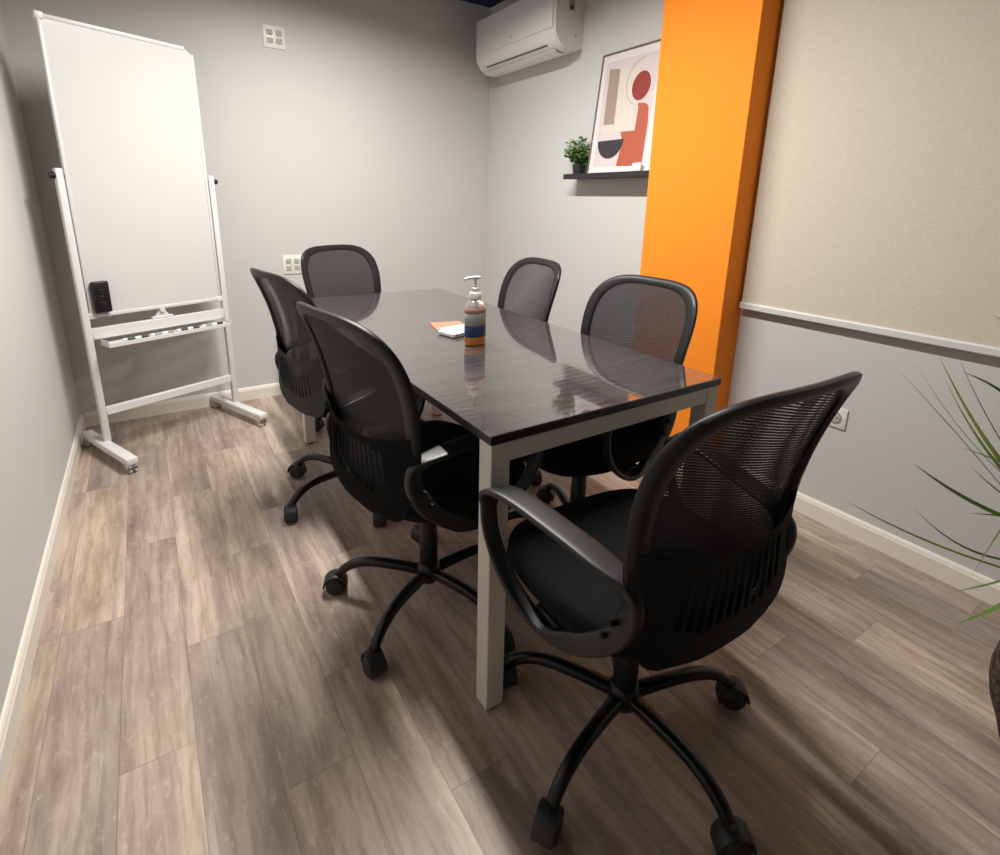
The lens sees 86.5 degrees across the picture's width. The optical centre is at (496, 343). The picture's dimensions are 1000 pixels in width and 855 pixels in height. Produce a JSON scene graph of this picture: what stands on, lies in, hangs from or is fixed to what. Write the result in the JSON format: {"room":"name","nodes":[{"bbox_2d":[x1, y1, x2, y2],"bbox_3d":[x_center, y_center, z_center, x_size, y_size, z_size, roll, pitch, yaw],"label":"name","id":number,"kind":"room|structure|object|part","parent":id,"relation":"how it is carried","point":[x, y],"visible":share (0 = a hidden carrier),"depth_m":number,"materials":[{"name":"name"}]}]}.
{"room":"meeting room","nodes":[
{"label":"meeting room","id":0,"kind":"room"},
{"bbox_2d":[0,3,80,716],"bbox_3d":[-0.525,-0.020,-0.041,0.100,2.500,6.600,-8,18,-32],"label":"wall","id":1,"kind":"structure","parent":0,"point":[40,412],"depth_m":1.92,"materials":[{"name":"grey paint"}]},
{"bbox_2d":[0,413,85,809],"bbox_3d":[-0.502,1.141,0.302,0.013,0.081,6.400,-8,18,-32],"label":"baseboard","id":2,"kind":"structure","parent":1,"relation":"attached to","point":[11,714],"depth_m":1.49,"materials":[{"name":"beige paint"}]},
{"bbox_2d":[0,0,490,414],"bbox_3d":[-1.172,-0.928,3.292,2.575,2.500,0.100,-8,18,-32],"label":"wall","id":3,"kind":"structure","parent":0,"point":[369,131],"depth_m":3.18,"materials":[{"name":"grey paint"}]},
{"bbox_2d":[84,382,281,426],"bbox_3d":[-1.166,0.253,3.560,2.549,0.081,0.013,-8,18,-32],"label":"baseboard","id":4,"kind":"structure","parent":3,"relation":"attached to","point":[273,389],"depth_m":3.12,"materials":[{"name":"beige paint"}]},
{"bbox_2d":[262,24,285,49],"bbox_3d":[-1.239,-1.709,2.958,0.115,0.115,0.010,-8,18,-32],"label":"wall outlet","id":5,"kind":"object","parent":3,"relation":"attached to","point":[273,36],"visible":1,"depth_m":2.96,"materials":[{"name":"white plastic"}]},
{"bbox_2d":[266,29,272,34],"bbox_3d":[-1.257,-1.725,2.939,0.033,0.027,0.005,-8,18,-32],"label":"socket","id":6,"kind":"object","parent":5,"relation":"attached to","point":[268,31],"depth_m":2.94,"materials":[{"name":"grey plastic"}]},
{"bbox_2d":[267,37,272,42],"bbox_3d":[-1.258,-1.687,2.949,0.033,0.027,0.005,-8,18,-32],"label":"socket","id":7,"kind":"object","parent":5,"relation":"attached to","point":[269,39],"depth_m":2.95,"materials":[{"name":"grey plastic"}]},
{"bbox_2d":[275,31,281,36],"bbox_3d":[-1.217,-1.731,2.964,0.033,0.027,0.005,-8,18,-32],"label":"socket","id":8,"kind":"object","parent":5,"relation":"attached to","point":[277,33],"depth_m":2.96,"materials":[{"name":"grey plastic"}]},
{"bbox_2d":[276,38,281,44],"bbox_3d":[-1.218,-1.692,2.975,0.033,0.027,0.005,-8,18,-32],"label":"socket","id":9,"kind":"object","parent":5,"relation":"attached to","point":[278,40],"depth_m":2.97,"materials":[{"name":"grey plastic"}]},
{"bbox_2d":[282,255,301,273],"bbox_3d":[-1.261,-0.491,3.288,0.115,0.115,0.010,-8,18,-32],"label":"wall outlet","id":10,"kind":"object","parent":3,"relation":"attached to","point":[291,263],"visible":0.95,"depth_m":3.28,"materials":[{"name":"white plastic"}]},
{"bbox_2d":[461,0,504,7],"bbox_3d":[0.623,-1.442,0.331,2.775,0.100,6.600,-8,18,-32],"label":"ceiling","id":11,"kind":"structure","parent":0,"point":[487,3],"depth_m":3.51,"materials":[{"name":"blue paint"}]},
{"bbox_2d":[0,395,999,854],"bbox_3d":[0.570,1.069,1.005,2.775,0.100,6.600,-8,18,-32],"label":"floor","id":12,"kind":"structure","parent":0,"point":[196,686],"depth_m":1.34,"materials":[{"name":"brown wood"}]},
{"bbox_2d":[31,10,266,473],"bbox_3d":[-1.648,-0.449,2.576,0.505,1.927,0.723,11,18,32],"label":"whiteboard","id":13,"kind":"object","parent":12,"relation":"on","point":[136,195],"visible":0.99,"depth_m":2.49,"materials":[{"name":"white metal"}]},
{"bbox_3d":[-1.863,-0.715,2.253,0.028,0.028,0.058,11,18,32],"label":"pivot knob","id":14,"kind":"part","parent":13,"relation":"part of","materials":[{"name":"black plastic"}]},
{"bbox_3d":[-1.846,-0.721,2.277,0.024,1.211,0.014,11,18,32],"label":"frame rail","id":15,"kind":"part","parent":13,"relation":"part of","materials":[{"name":"white metal"}]},
{"bbox_3d":[-1.872,-0.136,2.412,0.030,1.260,0.029,11,18,32],"label":"post","id":16,"kind":"part","parent":13,"relation":"part of","materials":[{"name":"white metal"}]},
{"bbox_2d":[89,281,112,312],"bbox_3d":[-1.811,-0.215,2.433,0.036,0.144,0.068,11,18,32],"label":"eraser","id":17,"kind":"object","parent":13,"relation":"attached to","point":[100,292],"visible":1,"depth_m":2.42,"materials":[{"name":"black plastic"}]},
{"bbox_3d":[-1.677,-1.370,2.342,0.024,0.017,0.572,11,18,32],"label":"frame rail","id":18,"kind":"part","parent":13,"relation":"part of","materials":[{"name":"white metal"}]},
{"bbox_3d":[-1.678,-0.783,2.517,0.016,1.222,0.600,11,18,32],"label":"board panel","id":19,"kind":"part","parent":13,"relation":"part of","materials":[{"name":"white plastic"}]},
{"bbox_2d":[122,334,148,341],"bbox_3d":[-1.719,-0.028,2.529,0.018,0.018,0.112,11,18,32],"label":"marker","id":20,"kind":"object","parent":13,"relation":"on","point":[146,335],"visible":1,"depth_m":2.52,"materials":[{"name":"white plastic"}]},
{"bbox_3d":[-1.691,-0.189,2.677,0.024,0.017,0.612,11,18,32],"label":"frame rail","id":21,"kind":"part","parent":13,"relation":"part of","materials":[{"name":"white metal"}]},
{"bbox_2d":[150,330,174,336],"bbox_3d":[-1.651,-0.052,2.626,0.018,0.018,0.112,11,18,32],"label":"marker","id":22,"kind":"object","parent":13,"relation":"on","point":[169,331],"visible":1,"depth_m":2.62,"materials":[{"name":"white plastic"}]},
{"bbox_2d":[100,318,230,347],"bbox_3d":[-1.644,-0.061,2.684,0.091,0.030,0.581,11,18,32],"label":"tray","id":23,"kind":"object","parent":13,"relation":"on","point":[111,344],"depth_m":2.63,"materials":[{"name":"white metal"}]},
{"bbox_2d":[176,325,199,331],"bbox_3d":[-1.583,-0.077,2.724,0.018,0.018,0.112,11,18,32],"label":"marker","id":24,"kind":"object","parent":13,"relation":"on","point":[198,326],"visible":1,"depth_m":2.72,"materials":[{"name":"white plastic"}]},
{"bbox_3d":[-1.511,-0.837,2.759,0.024,1.199,0.014,11,18,32],"label":"frame rail","id":25,"kind":"part","parent":13,"relation":"part of","materials":[{"name":"white metal"}]},
{"bbox_2d":[201,321,222,327],"bbox_3d":[-1.513,-0.102,2.825,0.018,0.018,0.112,11,18,32],"label":"marker","id":26,"kind":"object","parent":13,"relation":"on","point":[221,322],"visible":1,"depth_m":2.82,"materials":[{"name":"white plastic"}]},
{"bbox_3d":[-1.508,-0.269,2.934,0.030,1.260,0.029,11,18,32],"label":"post","id":27,"kind":"part","parent":13,"relation":"part of","materials":[{"name":"white metal"}]},
{"bbox_2d":[250,268,418,526],"bbox_3d":[-0.610,0.171,2.174,0.639,0.980,0.658,-12,20,-41],"label":"office chair","id":28,"kind":"object","parent":12,"relation":"on","point":[307,392],"visible":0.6,"depth_m":2.00,"materials":[{"name":"black plastic"}]},
{"bbox_3d":[-0.783,-0.008,1.976,0.145,0.541,0.488,-12,20,-41],"label":"frame","id":29,"kind":"part","parent":28,"relation":"part of","materials":[{"name":"black plastic"}]},
{"bbox_3d":[-0.762,0.123,2.035,0.051,0.255,0.468,-12,20,-41],"label":"lumbar panel","id":30,"kind":"part","parent":28,"relation":"part of","materials":[{"name":"grey plastic"}]},
{"bbox_3d":[-0.720,0.576,2.172,0.037,0.077,0.280,13,19,37],"label":"leg","id":31,"kind":"part","parent":28,"relation":"part of","materials":[{"name":"black plastic"}]},
{"bbox_3d":[-0.770,0.527,2.350,0.280,0.077,0.037,7,16,20],"label":"leg","id":32,"kind":"part","parent":28,"relation":"part of","materials":[{"name":"black plastic"}]},
{"bbox_3d":[-0.785,0.080,2.349,0.056,0.269,0.405,12,18,35],"label":"armrest","id":33,"kind":"part","parent":28,"relation":"part of","materials":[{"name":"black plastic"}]},
{"bbox_3d":[-0.590,0.188,2.219,0.464,0.087,0.490,-12,20,-41],"label":"seat","id":34,"kind":"part","parent":28,"relation":"part of","materials":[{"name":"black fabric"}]},
{"bbox_3d":[-0.451,0.180,2.003,0.405,0.269,0.056,-8,18,-32],"label":"armrest","id":35,"kind":"part","parent":28,"relation":"part of","materials":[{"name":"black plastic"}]},
{"bbox_2d":[301,244,423,435],"bbox_3d":[-0.669,-0.021,2.887,0.666,0.980,0.652,13,19,36],"label":"office chair","id":36,"kind":"object","parent":12,"relation":"on","point":[308,255],"visible":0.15,"depth_m":2.92,"materials":[{"name":"black fabric"}]},
{"bbox_3d":[-0.867,-0.273,2.957,0.145,0.541,0.488,13,19,36],"label":"frame","id":37,"kind":"part","parent":36,"relation":"part of","materials":[{"name":"black plastic"}]},
{"bbox_3d":[-0.660,0.014,2.861,0.464,0.087,0.490,13,19,36],"label":"seat","id":38,"kind":"part","parent":36,"relation":"part of","materials":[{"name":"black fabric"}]},
{"bbox_2d":[296,301,543,679],"bbox_3d":[-0.187,0.344,1.562,0.642,0.980,0.650,-12,20,-40],"label":"office chair","id":39,"kind":"object","parent":12,"relation":"on","point":[425,473],"visible":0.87,"depth_m":1.38,"materials":[{"name":"black plastic"}]},
{"bbox_3d":[-0.381,0.167,1.358,0.145,0.541,0.488,-12,20,-40],"label":"frame","id":40,"kind":"part","parent":39,"relation":"part of","materials":[{"name":"black plastic"}]},
{"bbox_3d":[-0.359,0.297,1.416,0.051,0.255,0.468,-12,20,-40],"label":"lumbar panel","id":41,"kind":"part","parent":39,"relation":"part of","materials":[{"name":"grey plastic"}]},
{"bbox_3d":[-0.377,0.255,1.731,0.056,0.269,0.405,12,19,36],"label":"armrest","id":42,"kind":"part","parent":39,"relation":"part of","materials":[{"name":"black plastic"}]},
{"bbox_3d":[-0.375,0.714,1.687,0.280,0.077,0.037,2,15,4],"label":"leg","id":43,"kind":"part","parent":39,"relation":"part of","materials":[{"name":"black plastic"}]},
{"bbox_3d":[-0.276,0.758,1.529,0.037,0.077,0.280,7,16,22],"label":"leg","id":44,"kind":"part","parent":39,"relation":"part of","materials":[{"name":"black"}]},
{"bbox_3d":[-0.184,0.363,1.598,0.464,0.087,0.490,-12,20,-40],"label":"seat","id":45,"kind":"part","parent":39,"relation":"part of","materials":[{"name":"black fabric"}]},
{"bbox_3d":[-0.090,0.750,1.572,0.280,0.077,0.037,14,19,39],"label":"leg","id":46,"kind":"part","parent":39,"relation":"part of","materials":[{"name":"black plastic"}]},
{"bbox_3d":[-0.073,0.701,1.756,0.280,0.077,0.037,-8,17,-30],"label":"leg","id":47,"kind":"part","parent":39,"relation":"part of","materials":[{"name":"black plastic"}]},
{"bbox_3d":[-0.048,0.356,1.379,0.405,0.269,0.056,-8,18,-31],"label":"armrest","id":48,"kind":"part","parent":39,"relation":"part of","materials":[{"name":"black plastic"}]},
{"bbox_2d":[293,288,720,710],"bbox_3d":[-0.178,0.303,2.160,0.795,0.750,1.810,-8,18,-32],"label":"conference table","id":49,"kind":"object","parent":12,"relation":"on","point":[533,385],"visible":0.73,"depth_m":1.49,"materials":[{"name":"black"}]},
{"bbox_3d":[-0.964,0.157,2.675,0.050,0.721,0.050,-8,18,-32],"label":"leg","id":50,"kind":"part","parent":49,"relation":"part of","materials":[{"name":"beige metal"}]},
{"bbox_3d":[-0.346,0.065,3.065,0.050,0.721,0.050,-8,18,-32],"label":"leg","id":51,"kind":"part","parent":49,"relation":"part of","materials":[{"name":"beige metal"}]},
{"bbox_2d":[430,321,462,330],"bbox_3d":[-0.189,-0.072,2.103,0.125,0.003,0.130,-4,16,-18],"label":"notepad","id":52,"kind":"object","parent":49,"relation":"on","point":[437,325],"visible":0.7,"depth_m":2.12,"materials":[{"name":"brown paper"}]},
{"bbox_2d":[438,330,463,337],"bbox_3d":[-0.141,-0.047,1.987,0.086,0.011,0.135,15,20,41],"label":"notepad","id":53,"kind":"object","parent":49,"relation":"on","point":[442,332],"visible":0.45,"depth_m":1.94,"materials":[{"name":"white paper"}]},
{"bbox_2d":[440,324,463,331],"bbox_3d":[-0.144,-0.060,2.010,0.120,0.001,0.080,-11,19,-39],"label":"card","id":54,"kind":"object","parent":53,"relation":"on","point":[455,328],"visible":0.68,"depth_m":2.00,"materials":[{"name":"white paper"}]},
{"bbox_2d":[463,276,485,345],"bbox_3d":[-0.073,-0.114,1.819,0.062,0.237,0.087,13,19,38],"label":"sanitizer bottle","id":55,"kind":"object","parent":49,"relation":"on","point":[475,309],"visible":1,"depth_m":1.80,"materials":[{"name":"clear plastic"}]},
{"bbox_3d":[-0.011,0.557,1.260,0.050,0.721,0.050,-8,18,-32],"label":"leg","id":56,"kind":"part","parent":49,"relation":"part of","materials":[{"name":"beige metal"}]},
{"bbox_3d":[0.308,0.187,1.364,0.687,0.048,0.040,-8,18,-32],"label":"rail","id":57,"kind":"part","parent":49,"relation":"part of","materials":[{"name":"beige metal"}]},
{"bbox_3d":[0.607,0.465,1.651,0.050,0.721,0.050,-8,18,-32],"label":"leg","id":58,"kind":"part","parent":49,"relation":"part of","materials":[{"name":"beige metal"}]},
{"bbox_2d":[497,257,560,484],"bbox_3d":[-0.068,0.107,2.455,0.663,0.980,0.647,-6,16,-24],"label":"office chair","id":59,"kind":"object","parent":12,"relation":"on","point":[530,307],"visible":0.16,"depth_m":2.44,"materials":[{"name":"black fabric"}]},
{"bbox_3d":[0.159,-0.122,2.477,0.145,0.541,0.488,-6,16,-24],"label":"frame","id":60,"kind":"part","parent":59,"relation":"part of","materials":[{"name":"black plastic"}]},
{"bbox_2d":[508,274,697,520],"bbox_3d":[0.331,0.272,1.872,0.637,0.981,0.676,-9,18,-32],"label":"office chair","id":61,"kind":"object","parent":12,"relation":"on","point":[618,451],"visible":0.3,"depth_m":1.79,"materials":[{"name":"black fabric"}]},
{"bbox_3d":[0.131,0.649,1.965,0.280,0.077,0.037,2,15,3],"label":"leg","id":62,"kind":"part","parent":61,"relation":"part of","materials":[{"name":"black plastic"}]},
{"bbox_3d":[0.252,0.613,2.109,0.037,0.077,0.280,-3,16,-15],"label":"leg","id":63,"kind":"part","parent":61,"relation":"part of","materials":[{"name":"black"}]},
{"bbox_3d":[0.278,0.306,1.848,0.464,0.087,0.490,-9,18,-32],"label":"seat","id":64,"kind":"part","parent":61,"relation":"part of","materials":[{"name":"black fabric"}]},
{"bbox_3d":[0.508,0.032,1.928,0.145,0.541,0.488,-9,18,-32],"label":"frame","id":65,"kind":"part","parent":61,"relation":"part of","materials":[{"name":"black plastic"}]},
{"bbox_3d":[0.448,0.293,1.654,0.405,0.269,0.056,-13,20,-42],"label":"armrest","id":66,"kind":"part","parent":61,"relation":"part of","materials":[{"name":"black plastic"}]},
{"bbox_2d":[478,371,862,854],"bbox_3d":[0.324,0.466,1.146,0.667,0.981,0.631,-8,17,-30],"label":"office chair","id":67,"kind":"object","parent":12,"relation":"on","point":[633,577],"visible":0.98,"depth_m":0.98,"materials":[{"name":"black"}]},
{"bbox_3d":[0.153,0.820,1.330,0.280,0.077,0.037,7,16,22],"label":"leg","id":68,"kind":"part","parent":67,"relation":"part of","materials":[{"name":"black"}]},
{"bbox_3d":[0.106,0.454,1.025,0.056,0.269,0.405,-12,20,-40],"label":"armrest","id":69,"kind":"part","parent":67,"relation":"part of","materials":[{"name":"black plastic"}]},
{"bbox_3d":[0.196,0.870,1.150,0.037,0.077,0.280,14,19,39],"label":"leg","id":70,"kind":"part","parent":67,"relation":"part of","materials":[{"name":"black plastic"}]},
{"bbox_3d":[0.296,0.481,1.198,0.490,0.087,0.464,-8,17,-30],"label":"seat","id":71,"kind":"part","parent":67,"relation":"part of","materials":[{"name":"black fabric"}]},
{"bbox_3d":[0.387,0.878,1.135,0.037,0.077,0.280,-8,17,-30],"label":"leg","id":72,"kind":"part","parent":67,"relation":"part of","materials":[{"name":"black plastic"}]},
{"bbox_3d":[0.462,0.833,1.305,0.280,0.077,0.037,-2,15,-13],"label":"leg","id":73,"kind":"part","parent":67,"relation":"part of","materials":[{"name":"black plastic"}]},
{"bbox_3d":[0.419,0.432,0.974,0.468,0.255,0.051,-8,17,-30],"label":"lumbar panel","id":74,"kind":"part","parent":67,"relation":"part of","materials":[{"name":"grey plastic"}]},
{"bbox_3d":[0.529,0.397,1.270,0.056,0.269,0.405,-4,16,-20],"label":"armrest","id":75,"kind":"part","parent":67,"relation":"part of","materials":[{"name":"black plastic"}]},
{"bbox_3d":[0.439,0.304,0.910,0.488,0.541,0.145,-8,17,-30],"label":"frame","id":76,"kind":"part","parent":67,"relation":"part of","materials":[{"name":"black plastic"}]},
{"bbox_2d":[847,316,999,736],"bbox_3d":[1.326,0.459,1.200,0.602,1.007,0.845,-8,18,-32],"label":"potted palm","id":77,"kind":"object","parent":12,"relation":"on","point":[994,668],"visible":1,"depth_m":1.25,"materials":[{"name":"green plant"}]},
{"bbox_2d":[989,640,999,736],"bbox_3d":[1.259,0.821,1.220,0.204,0.295,0.204,-8,18,-32],"label":"woven pot","id":78,"kind":"object","parent":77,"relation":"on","point":[994,668],"depth_m":1.25,"materials":[{"name":"wicker"}]},
{"bbox_2d":[634,0,784,448],"bbox_3d":[0.901,-0.639,2.377,0.140,2.500,0.473,-8,18,-32],"label":"wall column","id":79,"kind":"structure","parent":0,"point":[717,59],"depth_m":2.26,"materials":[{"name":"orange paint"}]},
{"bbox_2d":[486,0,999,580],"bbox_3d":[1.718,-0.353,1.377,0.100,2.500,6.600,-8,18,-32],"label":"wall","id":80,"kind":"structure","parent":0,"point":[593,228],"depth_m":2.24,"materials":[{"name":"grey paint"}]},
{"bbox_2d":[476,0,584,76],"bbox_3d":[0.170,-1.846,3.187,0.206,0.328,0.822,-8,18,-32],"label":"air conditioner","id":81,"kind":"object","parent":80,"relation":"attached to","point":[523,34],"visible":1,"depth_m":3.03,"materials":[{"name":"white plastic"}]},
{"bbox_3d":[0.087,-1.880,3.122,0.007,0.202,0.780,-8,18,-32],"label":"panel","id":82,"kind":"part","parent":81,"relation":"part of","materials":[{"name":"white plastic"}]},
{"bbox_2d":[563,170,648,179],"bbox_3d":[0.606,-0.891,2.813,0.109,0.028,0.655,-8,18,-32],"label":"wall shelf","id":83,"kind":"object","parent":80,"relation":"attached to","point":[625,174],"visible":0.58,"depth_m":2.76,"materials":[{"name":"black wood"}]},
{"bbox_2d":[564,136,590,173],"bbox_3d":[0.447,-1.059,2.975,0.151,0.213,0.186,-8,18,-32],"label":"potted plant","id":84,"kind":"object","parent":83,"relation":"on","point":[579,157],"visible":0.98,"depth_m":2.97,"materials":[{"name":"green plant"}]},
{"bbox_3d":[0.466,-0.986,3.011,0.076,0.054,0.076,-8,18,-32],"label":"pot","id":85,"kind":"part","parent":84,"relation":"part of","materials":[{"name":"black ceramic"}]},
{"bbox_2d":[587,39,660,172],"bbox_3d":[0.658,-1.175,2.678,0.083,0.598,0.455,-8,18,-32],"label":"framed picture","id":86,"kind":"object","parent":83,"relation":"on","point":[622,133],"visible":0.72,"depth_m":2.68,"materials":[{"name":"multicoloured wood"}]},
{"bbox_3d":[0.536,-1.226,2.858,0.016,0.600,0.008,-1,14,-34],"label":"frame","id":87,"kind":"part","parent":86,"relation":"part of","materials":[{"name":"brown wood"}]},
{"bbox_3d":[0.624,-0.886,2.736,0.016,0.008,0.439,-1,14,-34],"label":"frame","id":88,"kind":"part","parent":86,"relation":"part of","materials":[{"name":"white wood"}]},
{"bbox_3d":[0.692,-1.463,2.619,0.016,0.008,0.439,-1,14,-34],"label":"frame","id":89,"kind":"part","parent":86,"relation":"part of","materials":[{"name":"brown wood"}]},
{"bbox_2d":[632,162,641,170],"bbox_3d":[0.688,-0.867,2.606,0.015,0.042,0.060,-8,18,-32],"label":"tealight holder","id":90,"kind":"object","parent":83,"relation":"on","point":[635,166],"visible":1,"depth_m":2.60,"materials":[{"name":"white ceramic"}]},
{"bbox_2d":[826,404,848,429],"bbox_3d":[1.314,0.284,2.062,0.010,0.082,0.082,-8,18,-32],"label":"wall outlet","id":91,"kind":"object","parent":80,"relation":"attached to","point":[839,421],"visible":0.58,"depth_m":2.04,"materials":[{"name":"white plastic"}]},
{"bbox_2d":[832,413,841,422],"bbox_3d":[1.313,0.284,2.061,0.003,0.048,0.048,-8,18,-32],"label":"socket","id":92,"kind":"object","parent":91,"relation":"attached to","point":[838,418],"depth_m":2.05,"materials":[{"name":"grey plastic"}]},
{"bbox_2d":[739,0,999,357],"bbox_3d":[1.665,-0.705,1.205,0.085,1.663,2.203,-8,18,-32],"label":"roller blind","id":93,"kind":"object","parent":80,"relation":"attached to","point":[877,208],"visible":1,"depth_m":1.80,"materials":[{"name":"fabric"}]},
{"bbox_3d":[1.664,0.081,1.428,0.021,0.029,2.200,-8,18,-32],"label":"rail","id":94,"kind":"part","parent":93,"relation":"part of","materials":[{"name":"white metal"}]},
{"bbox_2d":[745,469,999,608],"bbox_3d":[2.227,1.065,0.800,0.013,0.081,4.268,-8,18,-32],"label":"baseboard","id":95,"kind":"structure","parent":80,"relation":"attached to","point":[958,576],"depth_m":1.92,"materials":[{"name":"beige paint"}]}
]}

